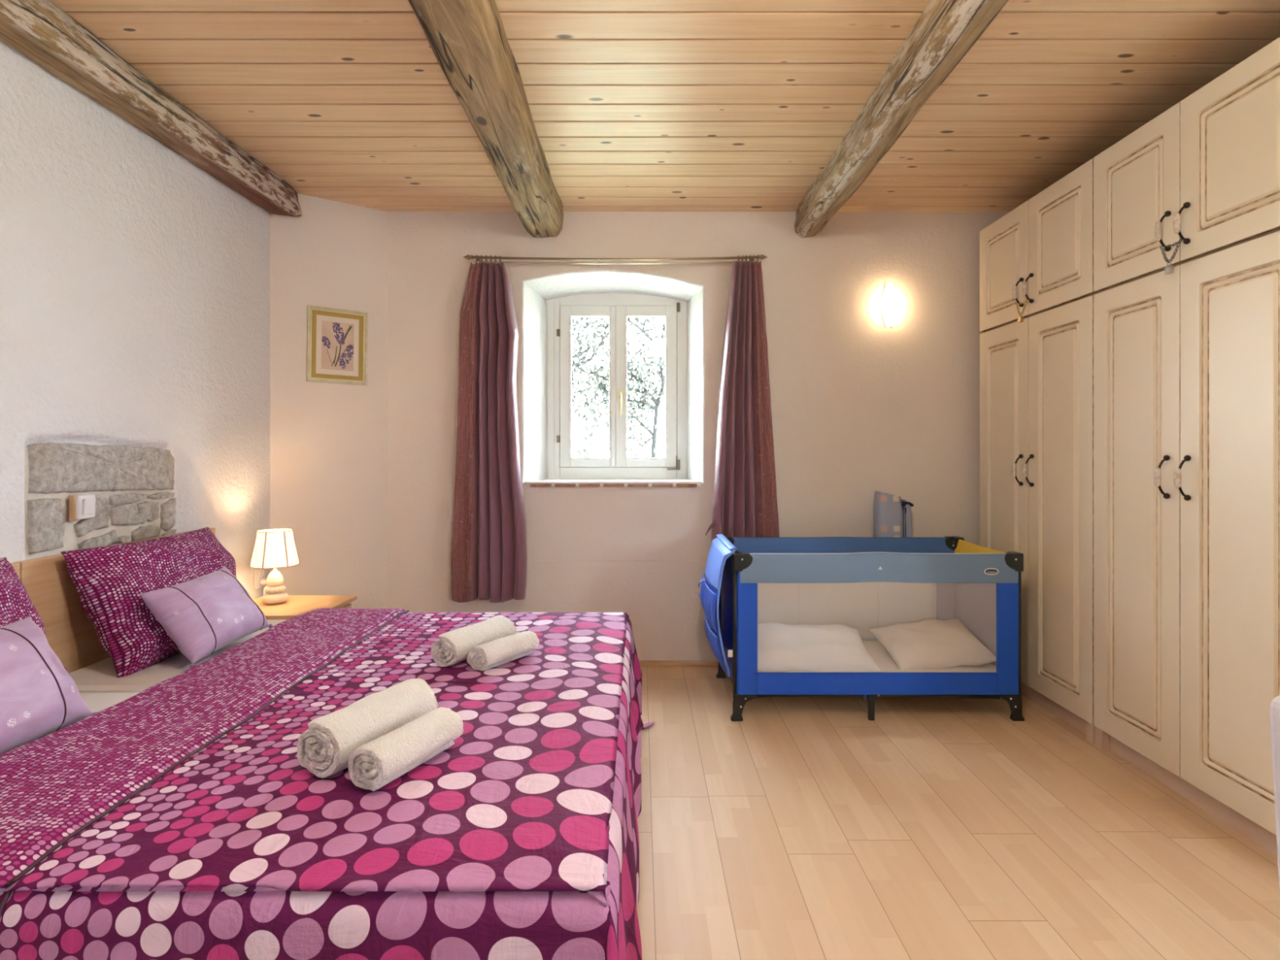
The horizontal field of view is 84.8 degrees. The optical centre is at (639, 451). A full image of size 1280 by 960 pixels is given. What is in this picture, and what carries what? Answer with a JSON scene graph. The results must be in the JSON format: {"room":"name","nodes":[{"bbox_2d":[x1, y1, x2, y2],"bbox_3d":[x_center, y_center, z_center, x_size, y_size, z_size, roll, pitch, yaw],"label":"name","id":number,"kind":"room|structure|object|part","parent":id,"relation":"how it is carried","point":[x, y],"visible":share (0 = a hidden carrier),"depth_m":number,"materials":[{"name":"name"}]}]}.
{"room":"bedroom","nodes":[
{"label":"bedroom","id":0,"kind":"room"},
{"bbox_2d":[0,40,270,599],"bbox_3d":[-1.936,-0.095,0.880,0.036,2.630,5.560,0,0,0],"label":"wall","id":1,"kind":"structure","parent":0,"point":[135,282],"depth_m":2.59,"materials":[{"name":"white paint"}]},
{"bbox_2d":[69,493,95,520],"bbox_3d":[-1.912,0.191,2.413,0.037,0.087,0.085,0,0,0],"label":"light switch","id":2,"kind":"object","parent":1,"relation":"attached to","point":[82,506],"visible":1,"depth_m":2.39,"materials":[{"name":"white plastic"}]},
{"bbox_2d":[253,568,264,589],"bbox_3d":[-1.911,0.635,3.527,0.014,0.100,0.085,0,0,0],"label":"wall socket","id":3,"kind":"object","parent":1,"relation":"attached to","point":[259,574],"visible":0.94,"depth_m":3.51,"materials":[{"name":"white plastic"}]},
{"bbox_2d":[270,193,387,608],"bbox_3d":[-1.700,-0.095,3.805,0.700,2.630,0.001,0,0,-37],"label":"wall","id":4,"kind":"structure","parent":0,"point":[329,441],"depth_m":3.81,"materials":[{"name":"beige paint"}]},
{"bbox_2d":[306,305,368,385],"bbox_3d":[-1.650,-0.577,3.830,0.315,0.410,0.017,0,0,-37],"label":"framed picture","id":5,"kind":"object","parent":4,"relation":"attached to","point":[337,338],"visible":1,"depth_m":3.83,"materials":[{"name":"gold metal"}]},
{"bbox_2d":[320,320,353,371],"bbox_3d":[-1.654,-0.577,3.835,0.183,0.274,0.004,0,0,-37],"label":"print","id":6,"kind":"object","parent":5,"relation":"attached to","point":[336,335],"depth_m":3.83},
{"bbox_2d":[332,322,345,344],"bbox_3d":[-1.648,-0.647,3.835,0.066,0.119,0.001,0,0,-37],"label":"flower","id":7,"kind":"object","parent":5,"relation":"on","point":[338,328],"depth_m":3.84,"materials":[{"name":"purple paper"}]},
{"bbox_2d":[338,344,353,368],"bbox_3d":[-1.614,-0.524,3.861,0.085,0.137,0.001,0,0,-37],"label":"flower","id":8,"kind":"object","parent":5,"relation":"on","point":[345,351],"depth_m":3.86,"materials":[{"name":"purple paper"}]},
{"bbox_2d":[48,0,1279,211],"bbox_3d":[0.300,-1.395,1.040,4.600,0.050,6.080,0,0,0],"label":"ceiling","id":9,"kind":"structure","parent":0,"point":[635,105],"depth_m":2.65,"materials":[{"name":"brown wood"}]},
{"bbox_2d":[0,0,302,216],"bbox_3d":[-1.837,-1.293,0.900,0.161,0.153,5.600,0,0,0],"label":"ceiling beam","id":10,"kind":"structure","parent":9,"relation":"attached to","point":[40,30],"depth_m":2.48,"materials":[{"name":"brown wood"}]},
{"bbox_2d":[408,0,563,237],"bbox_3d":[-0.535,-1.288,1.050,0.218,0.162,5.900,0,0,0],"label":"ceiling beam","id":11,"kind":"structure","parent":9,"relation":"attached to","point":[468,40],"depth_m":2.44,"materials":[{"name":"brown wood"}]},
{"bbox_2d":[794,0,1008,237],"bbox_3d":[0.953,-1.288,1.050,0.177,0.164,5.900,0,0,0],"label":"ceiling beam","id":12,"kind":"structure","parent":9,"relation":"attached to","point":[945,31],"depth_m":2.47,"materials":[{"name":"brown wood"}]},
{"bbox_2d":[387,211,1009,661],"bbox_3d":[0.530,-0.095,4.155,3.940,2.630,0.310,0,0,0],"label":"wall","id":13,"kind":"structure","parent":0,"point":[861,406],"depth_m":4.00,"materials":[{"name":"beige paint"}]},
{"bbox_2d":[524,292,702,487],"bbox_3d":[-0.151,-0.410,4.174,1.007,1.260,0.392,0,0,0],"label":"window","id":14,"kind":"structure","parent":13,"relation":"in","point":[560,464],"depth_m":4.29,"materials":[{"name":"white paint"}]},
{"bbox_3d":[-0.319,-0.401,4.316,0.339,0.987,0.057,0,0,0],"label":"sash","id":15,"kind":"part","parent":14,"relation":"part of","materials":[{"name":"white paint"}]},
{"bbox_3d":[-0.117,-0.293,4.264,0.018,0.147,0.049,0,0,0],"label":"handle","id":16,"kind":"part","parent":14,"relation":"part of","materials":[{"name":"gold metal"}]},
{"bbox_3d":[0.038,-0.401,4.316,0.371,0.987,0.057,0,0,0],"label":"sash","id":17,"kind":"part","parent":14,"relation":"part of","materials":[{"name":"white paint"}]},
{"bbox_2d":[511,560,717,660],"bbox_3d":[-0.058,0.906,3.996,1.355,0.568,0.006,0,0,0],"label":"wall","id":18,"kind":"structure","parent":13,"relation":"attached to","point":[660,599],"depth_m":3.99,"materials":[{"name":"beige paint"}]},
{"bbox_2d":[463,254,767,263],"bbox_3d":[-0.138,-1.074,3.942,1.695,0.044,0.113,0,0,0],"label":"curtain rod","id":19,"kind":"object","parent":13,"relation":"attached to","point":[468,256],"visible":0.92,"depth_m":3.90,"materials":[{"name":"brown metal"}]},
{"bbox_2d":[450,254,527,603],"bbox_3d":[-0.837,-0.130,3.890,0.418,1.929,0.085,0,0,2],"label":"curtain","id":20,"kind":"object","parent":19,"relation":"hanging from","point":[489,555],"visible":1,"depth_m":3.88,"materials":[{"name":"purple fabric"}]},
{"bbox_3d":[-0.138,-1.076,3.900,1.585,0.024,0.013,0,0,0],"label":"rod","id":21,"kind":"part","parent":19,"relation":"part of","materials":[{"name":"brown metal"}]},
{"bbox_3d":[-0.138,-1.063,3.935,1.585,0.020,0.008,0,0,0],"label":"rod","id":22,"kind":"part","parent":19,"relation":"part of","materials":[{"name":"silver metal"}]},
{"bbox_2d":[705,254,779,542],"bbox_3d":[0.573,-0.130,3.888,0.418,1.929,0.084,0,0,-6],"label":"curtain","id":23,"kind":"object","parent":19,"relation":"hanging from","point":[744,503],"visible":0.83,"depth_m":3.88,"materials":[{"name":"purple fabric"}]},
{"bbox_2d":[639,661,718,666],"bbox_3d":[0.210,1.206,3.991,3.300,0.028,0.013,0,0,0],"label":"baseboard","id":24,"kind":"structure","parent":13,"relation":"attached to","point":[642,663],"depth_m":3.98,"materials":[{"name":"brown wood"}]},
{"bbox_2d":[881,281,900,328],"bbox_3d":[1.412,-0.828,3.952,0.096,0.266,0.094,0,0,0],"label":"wall sconce","id":25,"kind":"object","parent":13,"relation":"attached to","point":[891,303],"visible":1,"depth_m":3.92,"materials":[{"name":"beige glass"}]},
{"bbox_3d":[1.400,-0.830,3.995,0.046,0.240,0.007,0,0,0],"label":"plate","id":26,"kind":"part","parent":25,"relation":"part of","materials":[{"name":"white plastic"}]},
{"bbox_2d":[636,666,1279,959],"bbox_3d":[0.300,1.245,1.050,4.600,0.050,6.100,0,0,0],"label":"floor","id":27,"kind":"structure","parent":0,"point":[798,828],"depth_m":2.19,"materials":[{"name":"brown wood"}]},
{"bbox_2d":[10,528,215,673],"bbox_3d":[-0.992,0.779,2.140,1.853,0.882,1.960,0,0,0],"label":"headboard","id":28,"kind":"object","parent":27,"relation":"on","point":[71,635],"visible":0.13,"depth_m":2.29,"materials":[{"name":"brown wood"}]},
{"bbox_3d":[-1.903,0.719,1.659,0.030,0.762,0.957,0,0,0],"label":"headboard panel","id":29,"kind":"part","parent":28,"relation":"part of","materials":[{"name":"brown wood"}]},
{"bbox_2d":[50,693,138,733],"bbox_3d":[-0.980,0.835,1.647,1.810,0.230,0.955,0,0,0],"label":"mattress","id":30,"kind":"object","parent":28,"relation":"on","point":[95,702],"visible":0.02,"depth_m":2.04,"materials":[{"name":"white fabric"}]},
{"bbox_2d":[0,556,67,671],"bbox_3d":[-1.735,0.517,1.685,0.307,0.422,0.744,0,0,0],"label":"pillow","id":31,"kind":"object","parent":30,"relation":"on","point":[16,605],"visible":0.31,"depth_m":1.91,"materials":[{"name":"purple fabric"}]},
{"bbox_2d":[0,616,96,755],"bbox_3d":[-1.514,0.569,1.603,0.215,0.272,0.515,0,0,0],"label":"cushion","id":32,"kind":"object","parent":30,"relation":"on","point":[39,698],"visible":0.92,"depth_m":1.69,"materials":[{"name":"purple fabric"}]},
{"bbox_2d":[68,619,286,693],"bbox_3d":[-0.980,0.835,2.583,1.810,0.230,0.905,0,0,0],"label":"mattress","id":33,"kind":"object","parent":28,"relation":"on","point":[100,677],"visible":0.02,"depth_m":2.27,"materials":[{"name":"white fabric"}]},
{"bbox_2d":[60,527,236,677],"bbox_3d":[-1.732,0.527,2.600,0.315,0.423,0.744,0,0,0],"label":"pillow","id":34,"kind":"object","parent":33,"relation":"on","point":[108,581],"visible":0.59,"depth_m":2.32,"materials":[{"name":"purple fabric"}]},
{"bbox_2d":[139,566,272,667],"bbox_3d":[-1.529,0.574,2.502,0.207,0.255,0.475,0,0,0],"label":"cushion","id":35,"kind":"object","parent":33,"relation":"on","point":[204,615],"visible":0.98,"depth_m":2.39,"materials":[{"name":"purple fabric"}]},
{"bbox_2d":[0,608,653,959],"bbox_3d":[-0.673,0.933,2.060,1.474,0.561,2.141,0,0,0],"label":"duvet","id":36,"kind":"object","parent":33,"relation":"on","point":[180,818],"visible":0.82,"depth_m":1.31,"materials":[{"name":"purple fabric"}]},
{"bbox_2d":[297,678,437,777],"bbox_3d":[-0.605,0.612,1.587,0.125,0.114,0.319,0,0,22],"label":"rolled towel","id":37,"kind":"object","parent":36,"relation":"on","point":[325,748],"visible":0.94,"depth_m":1.49,"materials":[{"name":"fabric"}]},
{"bbox_2d":[347,706,463,791],"bbox_3d":[-0.493,0.628,1.503,0.100,0.084,0.266,0,0,23],"label":"rolled towel","id":38,"kind":"object","parent":36,"relation":"on","point":[378,762],"visible":1,"depth_m":1.45,"materials":[{"name":"fabric"}]},
{"bbox_2d":[431,615,515,666],"bbox_3d":[-0.544,0.620,2.318,0.113,0.098,0.313,0,0,27],"label":"rolled towel","id":39,"kind":"object","parent":36,"relation":"on","point":[452,647],"visible":0.92,"depth_m":2.22,"materials":[{"name":"fabric"}]},
{"bbox_2d":[466,631,539,671],"bbox_3d":[-0.433,0.634,2.247,0.090,0.072,0.252,0,0,33],"label":"rolled towel","id":40,"kind":"object","parent":36,"relation":"on","point":[485,656],"visible":1,"depth_m":2.20,"materials":[{"name":"fabric"}]},
{"bbox_2d":[253,595,356,619],"bbox_3d":[-1.647,0.970,3.295,0.474,0.500,0.440,0,0,0],"label":"nightstand","id":41,"kind":"object","parent":27,"relation":"on","point":[295,605],"visible":0.04,"depth_m":3.31,"materials":[{"name":"brown wood"}]},
{"bbox_2d":[249,528,299,604],"bbox_3d":[-1.759,0.546,3.405,0.208,0.347,0.364,0,0,-19],"label":"table lamp","id":42,"kind":"object","parent":41,"relation":"on","point":[273,548],"visible":1,"depth_m":3.28,"materials":[{"name":"ceramic"}]},
{"bbox_3d":[-1.733,0.457,3.330,0.202,0.163,0.205,0,0,0],"label":"lamp shade","id":43,"kind":"part","parent":42,"relation":"part of","materials":[{"name":"white fabric"}]},
{"bbox_3d":[-1.733,0.587,3.330,0.072,0.100,0.072,0,0,0],"label":"bulb stem","id":44,"kind":"part","parent":42,"relation":"part of","materials":[{"name":"ceramic"}]},
{"bbox_3d":[-1.440,0.853,3.295,0.016,0.195,0.380,0,0,0],"label":"drawer","id":45,"kind":"part","parent":41,"relation":"part of","materials":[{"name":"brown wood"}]},
{"bbox_2d":[715,536,1024,721],"bbox_3d":[1.076,0.837,3.486,1.328,0.766,0.670,0,0,0],"label":"cot","id":46,"kind":"object","parent":27,"relation":"on","point":[862,584],"visible":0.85,"depth_m":3.17,"materials":[{"name":"blue fabric"}]},
{"bbox_2d":[697,533,737,677],"bbox_3d":[0.370,0.736,3.485,0.156,0.589,0.594,0,0,0],"label":"bag","id":47,"kind":"object","parent":46,"relation":"hanging from","point":[721,548],"visible":1,"depth_m":3.30,"materials":[{"name":"blue fabric"}]},
{"bbox_3d":[0.434,0.820,3.786,0.026,0.600,0.026,0,0,0],"label":"post","id":48,"kind":"part","parent":46,"relation":"part of","materials":[{"name":"blue plastic"}]},
{"bbox_3d":[0.470,1.158,3.788,0.117,0.125,0.032,0,0,0],"label":"leg","id":49,"kind":"part","parent":46,"relation":"part of","materials":[{"name":"black plastic"}]},
{"bbox_3d":[0.446,0.539,3.486,0.034,0.148,0.563,0,0,0],"label":"rail","id":50,"kind":"part","parent":46,"relation":"part of","materials":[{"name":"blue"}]},
{"bbox_3d":[0.442,0.829,3.486,0.012,0.538,0.623,0,0,0],"label":"panel","id":51,"kind":"part","parent":46,"relation":"part of","materials":[{"name":"blue fabric"}]},
{"bbox_3d":[0.434,0.820,3.187,0.026,0.600,0.026,0,0,0],"label":"post","id":52,"kind":"part","parent":46,"relation":"part of","materials":[{"name":"black plastic"}]},
{"bbox_3d":[0.470,1.158,3.185,0.117,0.125,0.032,0,0,0],"label":"leg","id":53,"kind":"part","parent":46,"relation":"part of","materials":[{"name":"black plastic"}]},
{"bbox_3d":[1.076,0.524,3.796,1.232,0.128,0.034,0,0,0],"label":"rail","id":54,"kind":"part","parent":46,"relation":"part of","materials":[{"name":"blue"}]},
{"bbox_2d":[757,640,995,672],"bbox_3d":[1.076,1.054,3.486,1.232,0.077,0.583,0,0,0],"label":"mattress","id":55,"kind":"object","parent":46,"relation":"in","point":[876,650],"visible":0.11,"depth_m":3.29,"materials":[{"name":"beige fabric"}]},
{"bbox_2d":[757,622,882,671],"bbox_3d":[0.800,0.953,3.400,0.646,0.200,0.362,0,0,0],"label":"pillow","id":56,"kind":"object","parent":55,"relation":"on","point":[780,646],"visible":0.76,"depth_m":3.29,"materials":[{"name":"white fabric"}]},
{"bbox_2d":[868,618,995,671],"bbox_3d":[1.430,0.944,3.440,0.488,0.198,0.365,0,0,-3],"label":"pillow","id":57,"kind":"object","parent":55,"relation":"on","point":[929,643],"visible":0.98,"depth_m":3.34,"materials":[{"name":"beige fabric"}]},
{"bbox_3d":[1.076,0.809,3.171,1.268,0.578,0.012,0,0,0],"label":"panel","id":58,"kind":"part","parent":46,"relation":"part of","materials":[{"name":"blue"}]},
{"bbox_3d":[1.078,0.525,3.177,1.252,0.136,0.034,0,0,0],"label":"rail","id":59,"kind":"part","parent":46,"relation":"part of","materials":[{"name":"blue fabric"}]},
{"bbox_3d":[1.710,0.829,3.486,0.012,0.538,0.623,0,0,0],"label":"panel","id":60,"kind":"part","parent":46,"relation":"part of","materials":[{"name":"grey fabric"}]},
{"bbox_3d":[1.706,0.539,3.486,0.034,0.148,0.563,0,0,0],"label":"rail","id":61,"kind":"part","parent":46,"relation":"part of","materials":[{"name":"orange"}]},
{"bbox_3d":[1.682,1.158,3.185,0.117,0.125,0.032,0,0,0],"label":"leg","id":62,"kind":"part","parent":46,"relation":"part of","materials":[{"name":"black plastic"}]},
{"bbox_3d":[1.718,0.820,3.187,0.026,0.600,0.026,0,0,0],"label":"post","id":63,"kind":"part","parent":46,"relation":"part of","materials":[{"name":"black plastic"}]},
{"bbox_2d":[873,491,913,537],"bbox_3d":[1.412,0.721,3.915,0.203,0.998,0.140,0,0,0],"label":"patterned bag","id":64,"kind":"object","parent":27,"relation":"on","point":[892,517],"visible":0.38,"depth_m":3.86,"materials":[{"name":"grey fabric"}]},
{"bbox_3d":[1.459,0.770,3.925,0.038,0.900,0.090,0,0,0],"label":"panel","id":65,"kind":"part","parent":64,"relation":"part of","materials":[{"name":"grey"}]},
{"bbox_3d":[1.473,0.289,3.913,0.070,0.027,0.110,0,0,0],"label":"lid","id":66,"kind":"part","parent":64,"relation":"part of","materials":[{"name":"black plastic"}]},
{"bbox_2d":[979,295,1094,744],"bbox_3d":[2.151,0.281,3.408,0.637,1.877,0.972,0,0,0],"label":"wardrobe","id":67,"kind":"object","parent":27,"relation":"on","point":[1037,373],"visible":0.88,"depth_m":3.26,"materials":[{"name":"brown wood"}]},
{"bbox_3d":[1.894,0.243,3.650,0.020,1.791,0.485,0,0,0],"label":"door","id":68,"kind":"part","parent":67,"relation":"part of","materials":[{"name":"beige paint"}]},
{"bbox_2d":[979,158,1097,333],"bbox_3d":[2.151,-0.943,3.408,0.637,0.565,0.972,0,0,0],"label":"upper cabinet","id":69,"kind":"object","parent":67,"relation":"on","point":[1041,251],"visible":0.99,"depth_m":3.30,"materials":[{"name":"brown wood"}]},
{"bbox_3d":[1.894,-0.945,3.650,0.020,0.558,0.485,0,0,0],"label":"door","id":70,"kind":"part","parent":69,"relation":"part of","materials":[{"name":"beige paint"}]},
{"bbox_2d":[1017,312,1022,322],"bbox_3d":[1.848,-0.651,3.406,0.014,0.047,0.026,0,0,0],"label":"padlock","id":71,"kind":"object","parent":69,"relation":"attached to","point":[1020,317],"visible":1,"depth_m":3.40,"materials":[{"name":"gold metal"}]},
{"bbox_2d":[1016,298,1029,315],"bbox_3d":[1.856,-0.697,3.405,0.026,0.074,0.098,0,0,0],"label":"chain","id":72,"kind":"object","parent":69,"relation":"attached to","point":[1027,300],"visible":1,"depth_m":3.39,"materials":[{"name":"gold metal"}]},
{"bbox_3d":[1.894,-0.945,3.164,0.020,0.558,0.481,0,0,0],"label":"door","id":73,"kind":"part","parent":69,"relation":"part of","materials":[{"name":"beige paint"}]},
{"bbox_3d":[1.894,0.243,3.164,0.020,1.791,0.481,0,0,0],"label":"door","id":74,"kind":"part","parent":67,"relation":"part of","materials":[{"name":"beige paint"}]},
{"bbox_2d":[1093,230,1279,856],"bbox_3d":[2.151,0.281,2.439,0.637,1.877,0.958,0,0,0],"label":"wardrobe","id":75,"kind":"object","parent":27,"relation":"on","point":[1187,359],"visible":1,"depth_m":2.40,"materials":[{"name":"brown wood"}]},
{"bbox_3d":[1.894,0.243,2.684,0.020,1.791,0.465,0,0,0],"label":"door","id":76,"kind":"part","parent":75,"relation":"part of","materials":[{"name":"beige paint"}]},
{"bbox_2d":[1093,36,1279,293],"bbox_3d":[2.151,-0.943,2.439,0.637,0.565,0.958,0,0,0],"label":"upper cabinet","id":77,"kind":"object","parent":75,"relation":"on","point":[1204,172],"visible":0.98,"depth_m":2.38,"materials":[{"name":"brown wood"}]},
{"bbox_3d":[1.894,-0.945,2.684,0.020,0.558,0.465,0,0,0],"label":"door","id":78,"kind":"part","parent":77,"relation":"part of","materials":[{"name":"beige paint"}]},
{"bbox_2d":[1160,238,1183,262],"bbox_3d":[1.856,-0.697,2.449,0.026,0.074,0.098,0,0,0],"label":"chain","id":79,"kind":"object","parent":77,"relation":"attached to","point":[1181,239],"visible":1,"depth_m":2.44,"materials":[{"name":"grey metal"}]},
{"bbox_2d":[1164,260,1173,274],"bbox_3d":[1.848,-0.645,2.450,0.014,0.047,0.026,0,0,0],"label":"padlock","id":80,"kind":"object","parent":79,"relation":"hanging from","point":[1169,269],"visible":1,"depth_m":2.44,"materials":[{"name":"silver metal"}]},
{"bbox_3d":[1.894,-0.945,2.205,0.020,0.558,0.487,0,0,0],"label":"door","id":81,"kind":"part","parent":77,"relation":"part of","materials":[{"name":"beige paint"}]},
{"bbox_3d":[1.894,0.243,2.205,0.020,1.791,0.487,0,0,0],"label":"door","id":82,"kind":"part","parent":75,"relation":"part of","materials":[{"name":"beige paint"}]},
{"bbox_2d":[1269,695,1279,896],"bbox_3d":[1.201,0.794,0.868,0.485,0.852,0.415,0,0,0],"label":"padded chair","id":83,"kind":"object","parent":27,"relation":"on","point":[1274,712],"visible":1,"depth_m":1.06,"materials":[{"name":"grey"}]},
{"label":"outside","id":84,"kind":"structure","parent":0,"visible":0},
{"label":"ground","id":85,"kind":"structure","parent":84,"visible":0},
{"bbox_2d":[571,440,657,457],"bbox_3d":[0.019,0.775,12.492,8.425,2.162,1.628,0,0,0],"label":"hedge","id":86,"kind":"object","parent":85,"relation":"on","point":[586,455],"visible":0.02,"depth_m":12.47,"materials":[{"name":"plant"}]},
{"bbox_2d":[571,317,665,457],"bbox_3d":[-0.294,-0.491,9.075,2.297,4.031,2.186,0,0,0],"label":"tree","id":87,"kind":"object","parent":85,"relation":"on","point":[640,380],"visible":0.58,"depth_m":8.91,"materials":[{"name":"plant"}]}
]}

